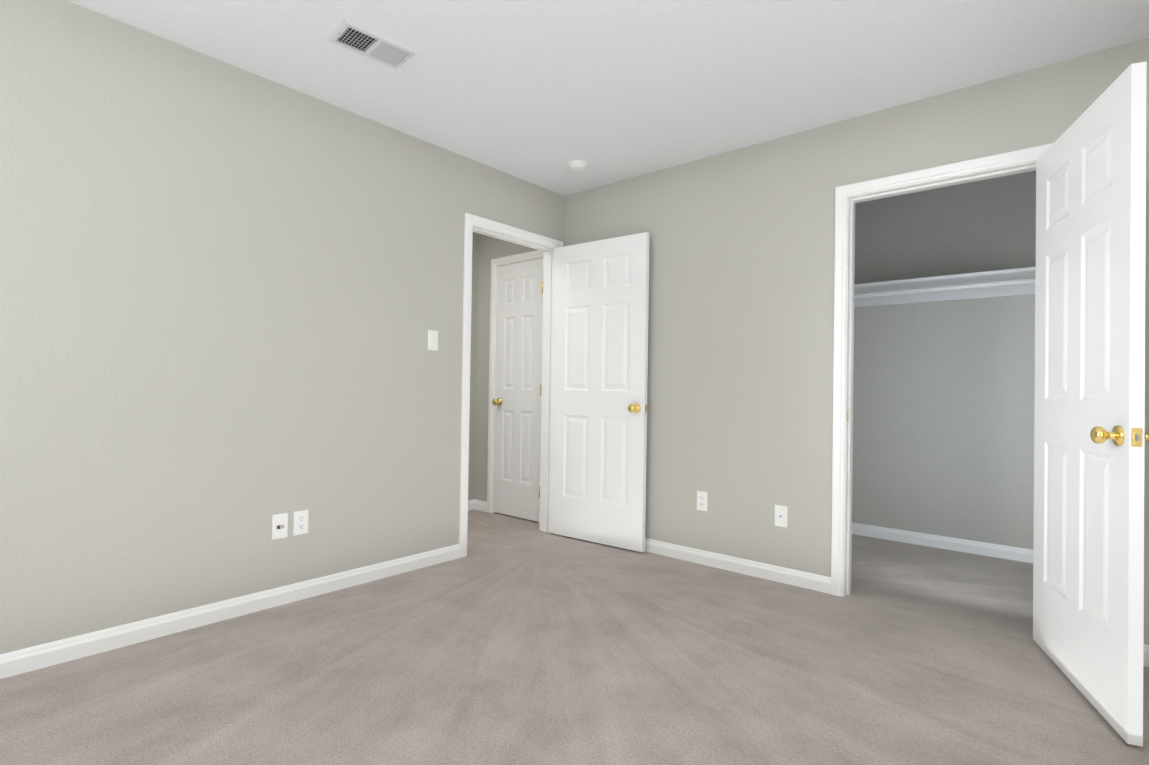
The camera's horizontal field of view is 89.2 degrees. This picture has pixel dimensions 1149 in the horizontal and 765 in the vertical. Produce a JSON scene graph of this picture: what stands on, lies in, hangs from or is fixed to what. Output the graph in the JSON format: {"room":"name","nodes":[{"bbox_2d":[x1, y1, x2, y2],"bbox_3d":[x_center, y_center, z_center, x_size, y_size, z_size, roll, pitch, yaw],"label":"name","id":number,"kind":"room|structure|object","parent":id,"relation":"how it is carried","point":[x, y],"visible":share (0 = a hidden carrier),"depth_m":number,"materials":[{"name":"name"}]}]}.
{"room":"empty bedroom","nodes":[
{"label":"empty bedroom","id":0,"kind":"room"},
{"bbox_2d":[0,0,563,653],"bbox_3d":[-1.534,-0.180,2.647,0.120,2.440,4.300,0,-1,41],"label":"wall","id":1,"kind":"structure","parent":0,"point":[230,294],"depth_m":2.50,"materials":[{"name":"paint"}]},
{"bbox_2d":[0,544,459,678],"bbox_3d":[-1.787,0.991,2.257,0.013,0.082,3.360,0,-1,41],"label":"baseboard","id":2,"kind":"structure","parent":1,"relation":"attached to","point":[20,661],"depth_m":2.48,"materials":[{"name":"white wood"}]},
{"bbox_2d":[272,513,287,539],"bbox_3d":[-1.380,0.675,2.735,0.009,0.115,0.070,0,-1,41],"label":"outlet plate","id":3,"kind":"object","parent":1,"relation":"attached to","point":[279,526],"visible":1,"depth_m":2.73,"materials":[{"name":"white plastic"}]},
{"bbox_2d":[293,510,308,535],"bbox_3d":[-1.317,0.676,2.810,0.008,0.115,0.070,0,-1,41],"label":"outlet","id":4,"kind":"object","parent":1,"relation":"attached to","point":[301,518],"visible":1,"depth_m":2.81,"materials":[{"name":"white plastic"}]},
{"bbox_2d":[428,330,437,350],"bbox_3d":[-0.818,-0.245,3.384,0.013,0.115,0.070,0,-1,41],"label":"light switch","id":5,"kind":"object","parent":1,"relation":"attached to","point":[432,339],"visible":1,"depth_m":3.38,"materials":[{"name":"white plastic"}]},
{"bbox_2d":[459,213,562,557],"bbox_3d":[-0.442,0.021,3.927,0.154,2.098,0.892,0,-1,41],"label":"door frame","id":6,"kind":"structure","parent":1,"relation":"attached to","point":[471,220],"depth_m":3.89,"materials":[{"name":"white wood"}]},
{"bbox_2d":[468,232,478,499],"bbox_3d":[-2.257,-0.184,3.387,0.120,2.440,4.485,0,-1,41],"label":"wall","id":7,"kind":"structure","parent":0,"point":[473,366],"depth_m":4.93,"materials":[{"name":"paint"}]},
{"bbox_2d":[468,499,479,510],"bbox_3d":[-2.265,0.994,3.286,0.013,0.082,4.365,0,-1,41],"label":"baseboard","id":8,"kind":"structure","parent":7,"relation":"attached to","point":[473,504],"depth_m":4.91,"materials":[{"name":"white wood"}]},
{"bbox_2d":[474,234,536,501],"bbox_3d":[-0.449,-0.143,4.711,0.910,2.440,0.120,0,-1,41],"label":"wall","id":9,"kind":"structure","parent":0,"point":[490,248],"depth_m":4.90,"materials":[{"name":"paint"}]},
{"bbox_2d":[487,250,543,512],"bbox_3d":[-0.417,0.029,4.669,0.660,2.098,0.137,0,-1,41],"label":"door frame","id":10,"kind":"structure","parent":9,"relation":"attached to","point":[496,262],"depth_m":4.81,"materials":[{"name":"white wood"}]},
{"bbox_2d":[492,258,543,521],"bbox_3d":[-0.438,0.055,4.642,0.542,2.020,0.171,0,-1,41],"label":"hall door","id":11,"kind":"structure","parent":9,"relation":"in","point":[516,401],"depth_m":4.62,"materials":[{"name":"white wood"}]},
{"bbox_2d":[0,510,1148,764],"bbox_3d":[-0.025,1.084,2.276,5.070,0.050,6.080,0,-1,41],"label":"floor","id":12,"kind":"structure","parent":0,"point":[508,640],"depth_m":2.09,"materials":[{"name":"carpet"}]},
{"bbox_2d":[549,232,649,551],"bbox_3d":[0.152,0.057,3.925,0.783,2.020,0.145,0,-1,41],"label":"entry door","id":13,"kind":"structure","parent":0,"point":[599,394],"depth_m":3.88,"materials":[{"name":"white wood"}]},
{"bbox_2d":[68,0,1148,195],"bbox_3d":[0.013,-1.405,2.301,5.070,0.050,6.080,0,-1,41],"label":"ceiling","id":14,"kind":"structure","parent":0,"point":[541,93],"depth_m":2.48,"materials":[{"name":"paint"}]},
{"bbox_2d":[327,18,417,68],"bbox_3d":[-0.831,-1.387,2.406,0.310,0.011,0.190,1,-1,-43],"label":"ceiling vent","id":15,"kind":"object","parent":14,"relation":"in","point":[364,41],"visible":0.98,"depth_m":2.39,"materials":[{"name":"white metal"}]},
{"bbox_2d":[567,160,587,170],"bbox_3d":[0.018,-1.349,3.647,0.128,0.036,0.128,0,-1,41],"label":"smoke detector","id":16,"kind":"object","parent":14,"relation":"attached to","point":[576,165],"visible":1,"depth_m":3.61,"materials":[{"name":"white plastic"}]},
{"bbox_2d":[564,38,1148,644],"bbox_3d":[1.353,-0.132,3.087,3.940,2.440,0.120,0,-1,41],"label":"wall","id":17,"kind":"structure","parent":0,"point":[740,352],"depth_m":3.25,"materials":[{"name":"paint"}]},
{"bbox_2d":[697,491,707,510],"bbox_3d":[0.762,0.710,3.487,0.070,0.115,0.008,0,-1,41],"label":"outlet","id":18,"kind":"object","parent":17,"relation":"attached to","point":[702,500],"visible":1,"depth_m":3.48,"materials":[{"name":"white plastic"}]},
{"bbox_2d":[645,538,830,593],"bbox_3d":[0.603,1.042,3.613,1.889,0.082,0.013,0,-1,41],"label":"baseboard","id":19,"kind":"structure","parent":17,"relation":"attached to","point":[811,581],"depth_m":3.30,"materials":[{"name":"white wood"}]},
{"bbox_2d":[774,505,787,527],"bbox_3d":[1.125,0.729,3.177,0.070,0.115,0.008,0,-1,41],"label":"outlet plate","id":20,"kind":"object","parent":17,"relation":"attached to","point":[781,515],"visible":1,"depth_m":3.17,"materials":[{"name":"white plastic"}]},
{"bbox_2d":[831,143,1052,596],"bbox_3d":[1.729,0.064,2.760,0.832,2.054,0.120,0,-1,41],"label":"door frame","id":21,"kind":"structure","parent":17,"relation":"attached to","point":[964,178],"depth_m":2.98,"materials":[{"name":"white wood"}]},
{"bbox_2d":[1033,61,1148,746],"bbox_3d":[1.833,0.064,2.078,0.332,2.020,0.778,0,-1,41],"label":"closet door","id":22,"kind":"structure","parent":17,"relation":"in","point":[1091,436],"depth_m":1.95,"materials":[{"name":"white wood"}]},
{"bbox_2d":[1143,644,1148,666],"bbox_3d":[2.352,1.053,2.119,0.871,0.082,0.013,0,-1,41],"label":"baseboard","id":23,"kind":"structure","parent":17,"relation":"attached to","point":[1145,647],"depth_m":2.24,"materials":[{"name":"white wood"}]},
{"bbox_2d":[852,170,1035,549],"bbox_3d":[2.592,-0.104,3.921,2.340,2.440,0.120,0,-1,41],"label":"wall","id":24,"kind":"structure","parent":0,"point":[943,414],"depth_m":3.91,"materials":[{"name":"paint"}]},
{"bbox_2d":[852,523,1032,562],"bbox_3d":[2.531,1.074,3.859,2.100,0.082,0.013,0,-1,41],"label":"baseboard","id":25,"kind":"structure","parent":24,"relation":"attached to","point":[949,543],"depth_m":3.89,"materials":[{"name":"white wood"}]},
{"bbox_2d":[854,267,1035,306],"bbox_3d":[2.444,-0.608,3.744,2.100,0.108,0.360,0,-1,41],"label":"closet shelf","id":26,"kind":"object","parent":24,"relation":"attached to","point":[1007,282],"visible":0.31,"depth_m":3.77,"materials":[{"name":"white wood"}]}
]}

